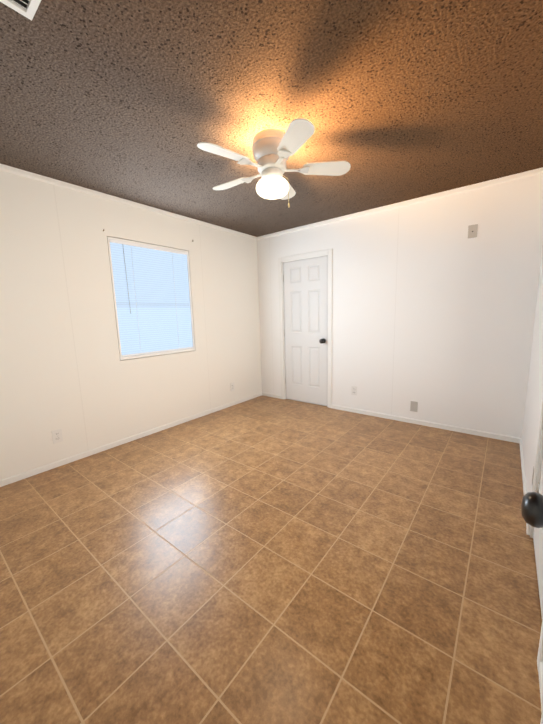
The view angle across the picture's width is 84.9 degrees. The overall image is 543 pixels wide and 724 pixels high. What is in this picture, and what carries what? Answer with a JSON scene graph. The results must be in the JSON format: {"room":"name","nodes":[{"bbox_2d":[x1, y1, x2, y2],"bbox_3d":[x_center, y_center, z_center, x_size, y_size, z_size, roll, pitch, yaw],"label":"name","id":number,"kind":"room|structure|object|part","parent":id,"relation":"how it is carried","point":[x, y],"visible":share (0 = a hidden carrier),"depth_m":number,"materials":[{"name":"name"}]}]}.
{"room":"empty bedroom","nodes":[
{"label":"empty bedroom","id":0,"kind":"room"},
{"bbox_2d":[0,170,261,479],"bbox_3d":[-1.313,-0.415,3.240,0.100,2.400,3.728,5,11,38],"label":"wall","id":1,"kind":"structure","parent":0,"point":[73,377],"depth_m":2.73,"materials":[{"name":"paint"}]},
{"bbox_2d":[51,429,62,443],"bbox_3d":[-1.860,0.644,2.579,0.009,0.116,0.072,5,11,38],"label":"electrical outlet","id":2,"kind":"object","parent":1,"relation":"attached to","point":[57,437],"visible":1,"depth_m":2.58,"materials":[{"name":"white plastic"}]},
{"bbox_2d":[0,164,256,239],"bbox_3d":[-1.297,-1.577,3.020,0.022,0.038,3.528,5,11,38],"label":"crown molding","id":3,"kind":"structure","parent":1,"relation":"attached to","point":[17,171],"depth_m":2.74,"materials":[{"name":"white"}]},
{"bbox_2d":[0,392,261,486],"bbox_3d":[-1.237,0.750,3.388,0.012,0.050,3.528,5,11,38],"label":"baseboard","id":4,"kind":"structure","parent":1,"relation":"attached to","point":[23,475],"depth_m":2.92,"materials":[{"name":"white wood"}]},
{"bbox_2d":[107,236,194,359],"bbox_3d":[-1.272,-0.663,3.249,0.087,1.184,0.919,5,11,38],"label":"window","id":5,"kind":"structure","parent":1,"relation":"in","point":[149,354],"depth_m":3.11,"materials":[{"name":"white"}]},
{"bbox_2d":[109,239,192,356],"bbox_3d":[-1.248,-0.667,3.228,0.036,1.123,0.868,5,11,38],"label":"window blinds","id":6,"kind":"object","parent":5,"relation":"attached to","point":[151,285],"visible":1,"depth_m":3.18,"materials":[{"name":"white"}]},
{"bbox_2d":[230,383,234,390],"bbox_3d":[-0.554,0.354,4.217,0.009,0.116,0.072,5,11,38],"label":"electrical outlet","id":7,"kind":"object","parent":1,"relation":"attached to","point":[232,386],"visible":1,"depth_m":4.21,"materials":[{"name":"white plastic"}]},
{"bbox_2d":[0,395,541,723],"bbox_3d":[-0.465,1.029,1.821,3.390,0.060,5.278,5,11,38],"label":"floor","id":8,"kind":"structure","parent":0,"point":[262,559],"depth_m":1.43,"materials":[{"name":"tile"}]},
{"bbox_2d":[0,0,542,236],"bbox_3d":[-0.054,-1.507,2.040,3.390,0.060,3.728,5,11,38],"label":"ceiling","id":9,"kind":"structure","parent":0,"point":[391,101],"depth_m":1.57,"materials":[{"name":"paint"}]},
{"bbox_2d":[0,0,40,20],"bbox_3d":[-0.926,-1.275,0.951,0.200,0.014,0.300,5,11,38],"label":"ceiling vent","id":10,"kind":"object","parent":9,"relation":"in","point":[27,9],"visible":1,"depth_m":1.08,"materials":[{"name":"white"}]},
{"bbox_2d":[197,118,350,207],"bbox_3d":[-0.029,-1.254,1.996,0.979,0.427,1.002,5,11,38],"label":"ceiling fan","id":11,"kind":"object","parent":9,"relation":"hanging from","point":[273,149],"visible":1,"depth_m":1.89,"materials":[{"name":"white"}]},
{"bbox_3d":[0.007,-1.168,1.996,0.224,0.107,0.224,5,11,38],"label":"globe","id":12,"kind":"part","parent":11,"relation":"part of","materials":[{"name":"white glass"}]},
{"bbox_2d":[257,173,542,437],"bbox_3d":[1.100,-0.543,3.635,3.190,2.400,0.100,5,11,38],"label":"wall","id":13,"kind":"structure","parent":0,"point":[433,309],"depth_m":3.11,"materials":[{"name":"paint"}]},
{"bbox_2d":[262,392,280,398],"bbox_3d":[0.009,0.522,4.623,0.360,0.050,0.012,5,11,38],"label":"baseboard","id":14,"kind":"structure","parent":13,"relation":"attached to","point":[263,393],"depth_m":4.62,"materials":[{"name":"white wood"}]},
{"bbox_2d":[278,249,331,407],"bbox_3d":[0.484,-0.430,4.138,0.840,2.055,0.114,5,11,38],"label":"door frame","id":15,"kind":"structure","parent":13,"relation":"attached to","point":[312,254],"depth_m":4.00,"materials":[{"name":"white"}]},
{"bbox_2d":[283,255,327,405],"bbox_3d":[0.451,-0.395,4.104,0.707,1.982,0.111,5,11,38],"label":"back door","id":16,"kind":"structure","parent":13,"relation":"in","point":[305,281],"depth_m":4.10,"materials":[{"name":"white"}]},
{"bbox_2d":[351,386,356,394],"bbox_3d":[1.049,0.364,3.768,0.072,0.116,0.009,5,11,38],"label":"duplex electrical outlet","id":17,"kind":"object","parent":13,"relation":"attached to","point":[353,390],"visible":1,"depth_m":3.77,"materials":[{"name":"white plastic"}]},
{"bbox_2d":[257,167,542,239],"bbox_3d":[1.026,-1.702,3.408,3.120,0.038,0.022,5,11,38],"label":"crown molding","id":18,"kind":"structure","parent":13,"relation":"attached to","point":[540,170],"depth_m":3.02,"materials":[{"name":"white wood"}]},
{"bbox_2d":[410,401,417,411],"bbox_3d":[1.604,0.502,3.346,0.072,0.116,0.016,5,11,38],"label":"outlet","id":19,"kind":"object","parent":13,"relation":"attached to","point":[413,405],"visible":1,"depth_m":3.35,"materials":[{"name":"grey plastic"}]},
{"bbox_2d":[332,405,518,442],"bbox_3d":[1.581,0.670,3.396,1.960,0.050,0.012,5,11,38],"label":"baseboard","id":20,"kind":"structure","parent":13,"relation":"attached to","point":[436,425],"depth_m":3.24,"materials":[{"name":"white"}]},
{"bbox_2d":[468,224,477,237],"bbox_3d":[1.900,-1.234,2.804,0.072,0.116,0.007,5,11,38],"label":"light switch","id":21,"kind":"object","parent":13,"relation":"attached to","point":[472,231],"visible":1,"depth_m":2.80,"materials":[{"name":"grey plastic"}]},
{"bbox_2d":[522,246,542,492],"bbox_3d":[1.273,-0.170,1.221,0.100,2.400,3.728,5,11,38],"label":"wall","id":22,"kind":"structure","parent":0,"point":[532,408],"depth_m":2.16,"materials":[{"name":"paint"}]},
{"bbox_2d":[518,438,526,527],"bbox_3d":[1.902,0.842,2.240,0.012,0.050,1.415,5,11,38],"label":"baseboard","id":23,"kind":"structure","parent":22,"relation":"attached to","point":[520,439],"depth_m":2.28,"materials":[{"name":"white wood"}]},
{"bbox_2d":[521,492,542,723],"bbox_3d":[0.325,0.208,0.269,0.117,1.982,0.767,5,11,38],"label":"entry door","id":24,"kind":"structure","parent":22,"relation":"in","point":[532,509],"depth_m":0.55,"materials":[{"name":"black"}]},
{"bbox_2d":[526,391,542,671],"bbox_3d":[1.172,0.014,1.207,0.014,2.045,0.860,5,11,38],"label":"door frame","id":25,"kind":"structure","parent":22,"relation":"attached to","point":[528,529],"depth_m":1.57,"materials":[{"name":"white wood"}]},
{"bbox_2d":[530,430,542,537],"bbox_3d":[1.217,0.041,1.175,0.100,2.000,0.770,5,11,38],"label":"door frame","id":26,"kind":"structure","parent":22,"relation":"attached to","point":[538,478],"depth_m":1.58,"materials":[{"name":"white wood"}]},
{"bbox_2d":[533,459,542,617],"bbox_3d":[1.173,0.037,1.213,0.111,1.982,0.747,5,11,38],"label":"closet door","id":27,"kind":"structure","parent":22,"relation":"in","point":[538,540],"depth_m":1.40,"materials":[{"name":"white"}]},
{"bbox_2d":[538,662,542,710],"bbox_3d":[0.553,1.144,0.550,0.012,0.050,1.235,5,11,38],"label":"baseboard","id":28,"kind":"structure","parent":22,"relation":"attached to","point":[540,673],"depth_m":0.99,"materials":[{"name":"white wood"}]}
]}

